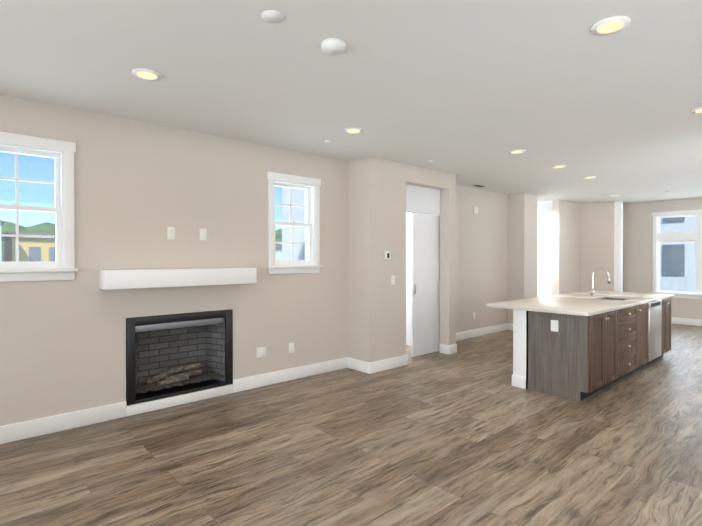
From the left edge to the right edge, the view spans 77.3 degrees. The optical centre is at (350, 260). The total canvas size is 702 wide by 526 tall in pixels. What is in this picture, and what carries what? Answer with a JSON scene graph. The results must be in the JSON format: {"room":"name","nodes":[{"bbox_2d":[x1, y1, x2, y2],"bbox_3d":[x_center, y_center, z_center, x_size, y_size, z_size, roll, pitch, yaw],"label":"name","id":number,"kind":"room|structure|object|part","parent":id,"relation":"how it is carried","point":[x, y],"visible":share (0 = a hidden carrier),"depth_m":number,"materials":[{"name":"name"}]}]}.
{"room":"living room","nodes":[
{"label":"living room","id":0,"kind":"room"},
{"bbox_2d":[0,94,347,425],"bbox_3d":[-2.808,0.066,3.515,7.210,2.740,0.200,0,1,-42],"label":"wall","id":1,"kind":"structure","parent":0,"point":[140,187],"depth_m":4.19,"materials":[{"name":"paint"}]},
{"bbox_2d":[0,131,77,281],"bbox_3d":[-2.702,-0.423,3.550,0.810,1.173,0.225,0,1,-42],"label":"window","id":2,"kind":"structure","parent":1,"relation":"in","point":[69,269],"depth_m":3.66,"materials":[{"name":"white wood"}]},
{"bbox_3d":[-2.715,-0.436,3.565,0.532,0.890,0.044,0,1,-42],"label":"glass","id":3,"kind":"part","parent":2,"relation":"part of","materials":[{"name":"clear glass"}]},
{"bbox_3d":[-2.715,-0.430,3.564,0.596,0.966,0.075,0,1,-42],"label":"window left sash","id":4,"kind":"part","parent":2,"relation":"part of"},
{"bbox_2d":[167,227,174,239],"bbox_3d":[-1.761,-0.270,4.302,0.075,0.120,0.009,0,1,-42],"label":"wall plate","id":5,"kind":"object","parent":1,"relation":"attached to","point":[170,232],"visible":1,"depth_m":4.30,"materials":[{"name":"white plastic"}]},
{"bbox_2d":[0,357,347,443],"bbox_3d":[-2.662,1.366,3.509,7.010,0.140,0.016,0,1,-42],"label":"baseboard","id":6,"kind":"structure","parent":1,"relation":"attached to","point":[40,426],"depth_m":4.10,"materials":[{"name":"white wood"}]},
{"bbox_2d":[99,268,256,289],"bbox_3d":[-1.623,0.161,4.300,1.455,0.166,0.200,0,1,-42],"label":"mantel shelf","id":7,"kind":"object","parent":1,"relation":"attached to","point":[131,279],"visible":1,"depth_m":4.12,"materials":[{"name":"white wood"}]},
{"bbox_2d":[126,309,232,404],"bbox_3d":[-1.772,0.929,4.499,1.052,0.802,0.312,0,1,-42],"label":"fireplace","id":8,"kind":"object","parent":1,"relation":"in","point":[169,355],"visible":0.98,"depth_m":4.53,"materials":[{"name":"black metal"}]},
{"bbox_2d":[200,229,206,239],"bbox_3d":[-1.521,-0.271,4.516,0.075,0.120,0.008,0,1,-42],"label":"wall plate","id":9,"kind":"object","parent":1,"relation":"attached to","point":[203,234],"visible":1,"depth_m":4.51,"materials":[{"name":"white plastic"}]},
{"bbox_2d":[257,347,265,358],"bbox_3d":[-1.015,1.041,4.973,0.120,0.120,0.008,0,1,-42],"label":"electrical outlet","id":10,"kind":"object","parent":1,"relation":"attached to","point":[261,352],"visible":1,"depth_m":4.97,"materials":[{"name":"white plastic"}]},
{"bbox_2d":[289,342,293,352],"bbox_3d":[-0.710,1.039,5.243,0.075,0.120,0.009,0,1,-42],"label":"electrical outlet","id":11,"kind":"object","parent":1,"relation":"attached to","point":[291,347],"visible":1,"depth_m":5.24,"materials":[{"name":"white plastic"}]},
{"bbox_2d":[267,171,322,273],"bbox_3d":[-0.713,-0.435,5.313,0.775,1.173,0.225,0,1,-42],"label":"window","id":12,"kind":"structure","parent":1,"relation":"in","point":[285,269],"depth_m":5.33,"materials":[{"name":"white wood"}]},
{"bbox_3d":[-0.727,-0.448,5.328,0.497,0.890,0.044,0,1,-42],"label":"glass","id":13,"kind":"part","parent":12,"relation":"part of","materials":[{"name":"clear glass"}]},
{"bbox_3d":[-0.727,-0.442,5.328,0.561,0.966,0.075,0,1,-42],"label":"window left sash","id":14,"kind":"part","parent":12,"relation":"part of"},
{"bbox_2d":[282,187,284,259],"bbox_3d":[-0.385,0.038,7.602,1.840,2.740,0.100,0,1,-42],"label":"wall","id":15,"kind":"structure","parent":0,"point":[283,209],"depth_m":6.99,"materials":[{"name":"white"}]},
{"bbox_2d":[285,187,304,259],"bbox_3d":[-0.491,0.046,6.426,0.120,2.740,1.480,0,1,-42],"label":"wall","id":16,"kind":"structure","parent":0,"point":[296,196],"depth_m":6.74,"materials":[{"name":"white"}]},
{"bbox_2d":[0,323,701,525],"bbox_3d":[1.715,1.488,4.596,15.400,0.120,7.400,0,1,-42],"label":"floor","id":17,"kind":"structure","parent":0,"point":[467,434],"depth_m":3.24,"materials":[{"name":"brown wood"}]},
{"bbox_2d":[512,295,673,400],"bbox_3d":[3.278,0.978,5.709,3.117,0.886,0.857,0,1,-42],"label":"kitchen island","id":18,"kind":"object","parent":17,"relation":"on","point":[578,346],"depth_m":4.79,"materials":[{"name":"brown wood"}]},
{"bbox_3d":[1.948,0.983,4.992,0.174,0.885,0.165,0,1,-42],"label":"post","id":19,"kind":"part","parent":18,"relation":"part of","materials":[{"name":"white"}]},
{"bbox_2d":[550,319,558,331],"bbox_3d":[2.155,0.688,4.647,0.006,0.120,0.080,0,1,-42],"label":"outlet","id":20,"kind":"object","parent":18,"relation":"attached to","point":[554,323],"depth_m":4.64,"materials":[{"name":"white plastic"}]},
{"bbox_2d":[486,291,669,314],"bbox_3d":[3.163,0.517,5.793,3.235,0.035,1.120,0,1,-42],"label":"island countertop","id":21,"kind":"structure","parent":18,"relation":"on","point":[585,302],"depth_m":5.30,"materials":[{"name":"white stone"}]},
{"bbox_2d":[589,267,610,296],"bbox_3d":[3.490,0.292,6.134,0.092,0.411,0.265,0,1,-42],"label":"faucet","id":22,"kind":"object","parent":21,"relation":"on","point":[608,277],"depth_m":6.17,"materials":[{"name":"silver metal"}]},
{"bbox_3d":[3.324,0.979,5.672,3.100,0.885,0.640,0,1,-42],"label":"panel","id":23,"kind":"part","parent":18,"relation":"part of","materials":[{"name":"brown wood"}]},
{"bbox_2d":[647,299,661,361],"bbox_3d":[4.086,0.927,5.904,0.584,0.775,0.022,0,1,-42],"label":"dishwasher","id":24,"kind":"object","parent":18,"relation":"in","point":[655,305],"depth_m":5.87,"materials":[{"name":"silver metal"}]},
{"bbox_2d":[0,0,701,203],"bbox_3d":[1.715,-1.372,4.576,15.400,0.120,7.400,0,1,-42],"label":"ceiling","id":25,"kind":"structure","parent":0,"point":[470,93],"depth_m":3.15,"materials":[{"name":"paint"}]},
{"bbox_2d":[132,68,161,80],"bbox_3d":[-1.420,-1.294,3.053,0.190,0.013,0.190,0,1,-42],"label":"recessed light","id":26,"kind":"object","parent":25,"relation":"in","point":[146,74],"visible":0.96,"depth_m":3.03,"materials":[{"name":"white"}]},
{"bbox_2d":[261,10,283,22],"bbox_3d":[-0.414,-1.293,2.325,0.120,0.006,0.120,0,1,-42],"label":"smoke detector","id":27,"kind":"object","parent":25,"relation":"attached to","point":[272,16],"visible":1,"depth_m":2.32,"materials":[{"name":"white plastic"}]},
{"bbox_2d":[321,38,345,55],"bbox_3d":[-0.104,-1.280,2.626,0.150,0.034,0.150,0,1,-42],"label":"smoke detector","id":28,"kind":"object","parent":25,"relation":"attached to","point":[333,46],"visible":1,"depth_m":2.59,"materials":[{"name":"white plastic"}]},
{"bbox_2d":[344,127,362,133],"bbox_3d":[0.026,-1.303,4.397,0.190,0.013,0.190,0,1,-42],"label":"recessed light","id":29,"kind":"object","parent":25,"relation":"in","point":[353,130],"visible":0.88,"depth_m":4.37,"materials":[{"name":"white"}]},
{"bbox_2d":[509,149,525,153],"bbox_3d":[1.994,-1.309,5.268,0.190,0.013,0.190,0,1,-42],"label":"recessed light","id":30,"kind":"object","parent":25,"relation":"in","point":[518,151],"visible":1,"depth_m":5.23,"materials":[{"name":"white plastic"}]},
{"bbox_2d":[551,165,565,168],"bbox_3d":[2.905,-1.315,6.137,0.190,0.013,0.190,0,1,-42],"label":"recessed light","id":31,"kind":"object","parent":25,"relation":"in","point":[559,166],"visible":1,"depth_m":6.09,"materials":[{"name":"white"}]},
{"bbox_2d":[582,176,595,178],"bbox_3d":[3.776,-1.321,6.957,0.190,0.013,0.190,0,1,-42],"label":"recessed light","id":32,"kind":"object","parent":25,"relation":"in","point":[588,177],"visible":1,"depth_m":6.92,"materials":[{"name":"white"}]},
{"bbox_2d":[591,16,630,35],"bbox_3d":[1.427,-1.290,2.413,0.190,0.013,0.190,0,1,-42],"label":"recessed light","id":33,"kind":"object","parent":25,"relation":"in","point":[610,25],"visible":1,"depth_m":2.40,"materials":[{"name":"white"}]},
{"bbox_2d":[691,106,701,113],"bbox_3d":[3.037,-1.299,3.766,0.190,0.013,0.190,0,1,-42],"label":"recessed light","id":34,"kind":"object","parent":25,"relation":"in","point":[697,110],"visible":0.98,"depth_m":3.78,"materials":[{"name":"white"}]},
{"bbox_2d":[348,156,455,362],"bbox_3d":[0.733,0.046,6.341,1.840,2.740,0.570,0,1,-42],"label":"wall","id":35,"kind":"structure","parent":0,"point":[394,179],"depth_m":5.76,"materials":[{"name":"paint"}]},
{"bbox_2d":[348,357,367,372],"bbox_3d":[0.098,1.351,5.667,0.024,0.140,0.390,0,1,-42],"label":"baseboard","id":36,"kind":"structure","parent":35,"relation":"attached to","point":[355,364],"depth_m":5.66,"materials":[{"name":"white"}]},
{"bbox_2d":[384,251,390,259],"bbox_3d":[0.477,-0.067,5.717,0.110,0.115,0.023,0,1,-42],"label":"thermostat","id":37,"kind":"object","parent":35,"relation":"attached to","point":[387,255],"visible":1,"depth_m":5.70,"materials":[{"name":"white plastic"}]},
{"bbox_2d":[368,354,407,373],"bbox_3d":[0.497,1.351,5.750,0.722,0.140,0.016,0,1,-42],"label":"baseboard","id":38,"kind":"structure","parent":35,"relation":"attached to","point":[377,366],"depth_m":5.72,"materials":[{"name":"white"}]},
{"bbox_2d":[391,275,394,284],"bbox_3d":[0.560,0.254,5.802,0.075,0.120,0.010,0,1,-42],"label":"light switch","id":39,"kind":"object","parent":35,"relation":"attached to","point":[393,280],"visible":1,"depth_m":5.80,"materials":[{"name":"white plastic"}]},
{"bbox_2d":[439,344,456,352],"bbox_3d":[1.443,1.342,6.949,0.016,0.140,0.556,0,1,-42],"label":"baseboard","id":40,"kind":"structure","parent":35,"relation":"attached to","point":[443,348],"depth_m":6.68,"materials":[{"name":"white"}]},
{"bbox_2d":[406,212,410,345],"bbox_3d":[0.746,0.038,7.623,0.120,2.740,1.330,0,1,-42],"label":"wall","id":41,"kind":"structure","parent":0,"point":[408,215],"depth_m":7.30,"materials":[{"name":"white paint"}]},
{"bbox_2d":[406,185,439,343],"bbox_3d":[0.776,0.047,6.293,1.600,2.740,0.100,0,1,-42],"label":"wall","id":42,"kind":"structure","parent":0,"point":[421,200],"depth_m":6.50,"materials":[{"name":"white paint"}]},
{"bbox_2d":[411,213,439,356],"bbox_3d":[1.129,0.354,6.609,0.625,2.098,0.048,0,1,-42],"label":"door leaf","id":43,"kind":"structure","parent":42,"relation":"in","point":[425,246],"depth_m":6.57,"materials":[{"name":"white wood"}]},
{"bbox_3d":[0.933,0.416,6.408,0.045,0.140,0.006,0,1,-42],"label":"handle","id":44,"kind":"part","parent":43,"relation":"part of","materials":[{"name":"silver metal"}]},
{"bbox_2d":[456,185,506,332],"bbox_3d":[2.131,0.035,8.096,2.580,2.740,0.200,0,1,-42],"label":"wall","id":45,"kind":"structure","parent":0,"point":[481,258],"depth_m":8.22,"materials":[{"name":"paint"}]},
{"bbox_2d":[473,206,477,212],"bbox_3d":[2.297,-0.935,8.083,0.120,0.120,0.030,0,1,-42],"label":"sensor","id":46,"kind":"object","parent":45,"relation":"attached to","point":[475,209],"visible":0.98,"depth_m":8.05,"materials":[{"name":"white plastic"}]},
{"bbox_2d":[456,323,507,340],"bbox_3d":[2.204,1.335,8.022,2.580,0.140,0.020,0,1,-42],"label":"baseboard","id":47,"kind":"structure","parent":45,"relation":"attached to","point":[502,327],"depth_m":8.23,"materials":[{"name":"white"}]},
{"bbox_2d":[507,192,537,323],"bbox_3d":[3.421,0.028,8.999,0.550,2.740,0.560,0,1,-42],"label":"wall","id":48,"kind":"structure","parent":0,"point":[522,227],"depth_m":8.76,"materials":[{"name":"paint"}]},
{"bbox_2d":[508,323,512,330],"bbox_3d":[3.275,1.330,8.744,0.020,0.140,0.300,0,1,-42],"label":"baseboard","id":49,"kind":"structure","parent":48,"relation":"attached to","point":[510,326],"depth_m":8.81,"materials":[{"name":"white wood"}]},
{"bbox_2d":[537,200,551,296],"bbox_3d":[4.004,0.019,10.385,0.120,2.740,1.560,0,1,-42],"label":"wall","id":50,"kind":"structure","parent":0,"point":[544,267],"depth_m":9.88,"materials":[{"name":"white paint"}]},
{"bbox_2d":[552,200,580,294],"bbox_3d":[4.594,0.023,9.765,2.220,2.740,0.150,0,1,-42],"label":"wall","id":51,"kind":"structure","parent":0,"point":[566,247],"depth_m":9.89,"materials":[{"name":"paint"}]},
{"bbox_2d":[581,201,613,291],"bbox_3d":[5.712,0.020,10.282,0.140,2.740,0.860,0,1,-42],"label":"wall","id":52,"kind":"structure","parent":0,"point":[597,234],"depth_m":10.17,"materials":[{"name":"paint"}]},
{"bbox_2d":[614,201,622,291],"bbox_3d":[6.040,0.022,9.912,0.150,2.740,0.130,0,1,-42],"label":"trim","id":53,"kind":"structure","parent":52,"relation":"attached to","point":[618,246],"depth_m":9.86,"materials":[{"name":"white paint"}]},
{"bbox_2d":[623,198,701,319],"bbox_3d":[7.886,0.028,9.082,0.200,2.740,5.940,0,1,-42],"label":"wall","id":54,"kind":"structure","parent":0,"point":[637,243],"depth_m":10.16,"materials":[{"name":"paint"}]},
{"bbox_2d":[651,209,701,298],"bbox_3d":[7.785,-0.138,9.126,0.230,1.910,2.580,0,1,-42],"label":"window","id":55,"kind":"structure","parent":54,"relation":"in","point":[654,263],"depth_m":9.71,"materials":[{"name":"white"}]},
{"bbox_3d":[7.789,-0.143,9.129,0.080,1.720,2.380,0,1,-42],"label":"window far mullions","id":56,"kind":"part","parent":55,"relation":"part of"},
{"bbox_2d":[671,317,701,325],"bbox_3d":[7.805,1.328,9.019,0.016,0.140,5.540,0,1,-42],"label":"baseboard","id":57,"kind":"structure","parent":54,"relation":"attached to","point":[686,321],"depth_m":9.56,"materials":[{"name":"white"}]},
{"label":"outside","id":58,"kind":"structure","parent":0,"visible":0},
{"bbox_3d":[-18.361,7.766,43.105,210.000,0.200,200.000,0,1,-42],"label":"ground","id":59,"kind":"structure","parent":58,"visible":0},
{"bbox_2d":[0,222,1,261],"bbox_3d":[-43.983,1.980,41.061,17.000,11.400,13.000,0,1,-42],"label":"house","id":60,"kind":"structure","parent":59,"relation":"on","point":[0,245],"depth_m":41.77,"materials":[{"name":"white"}]},
{"bbox_2d":[4,238,55,261],"bbox_3d":[-35.167,2.604,52.225,9.000,10.000,12.000,0,1,-42],"label":"house","id":61,"kind":"structure","parent":59,"relation":"on","point":[44,247],"depth_m":46.08,"materials":[{"name":"yellow"}]},
{"bbox_2d":[1,232,55,240],"bbox_3d":[-35.167,-2.846,52.188,9.600,0.900,12.600,0,1,-42],"label":"house roof","id":62,"kind":"structure","parent":61,"relation":"on","point":[28,233],"depth_m":48.81,"materials":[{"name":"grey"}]},
{"bbox_2d":[29,247,55,260],"bbox_3d":[-31.156,2.485,47.701,6.250,7.900,0.050,0,1,-42],"label":"window","id":63,"kind":"structure","parent":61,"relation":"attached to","point":[35,251],"depth_m":46.13,"materials":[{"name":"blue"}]},
{"bbox_2d":[1,221,281,261],"bbox_3d":[-34.401,0.826,91.491,201.780,18.686,33.165,0,1,-42],"label":"trees","id":64,"kind":"object","parent":59,"relation":"on","point":[43,226],"depth_m":73.52,"materials":[{"name":"green plant"}]},
{"bbox_2d":[275,248,281,259],"bbox_3d":[-11.430,2.742,75.949,16.000,9.400,12.000,0,1,-42],"label":"house","id":65,"kind":"structure","parent":59,"relation":"on","point":[279,255],"depth_m":68.06,"materials":[{"name":"white"}]},
{"bbox_2d":[275,241,281,248],"bbox_3d":[-11.430,-2.658,75.912,16.600,1.400,12.600,0,1,-42],"label":"house roof","id":66,"kind":"structure","parent":65,"relation":"on","point":[276,244],"depth_m":70.90,"materials":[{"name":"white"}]},
{"bbox_2d":[660,216,695,291],"bbox_3d":[22.563,1.015,28.560,12.000,13.500,12.000,0,1,-42],"label":"building","id":67,"kind":"structure","parent":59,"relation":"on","point":[669,278],"depth_m":24.27,"materials":[{"name":"white"}]},
{"bbox_2d":[663,217,684,274],"bbox_3d":[18.040,1.442,24.552,0.050,10.700,10.429,0,1,-42],"label":"window","id":68,"kind":"structure","parent":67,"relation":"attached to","point":[671,256],"depth_m":24.49,"materials":[{"name":"grey"}]}
]}

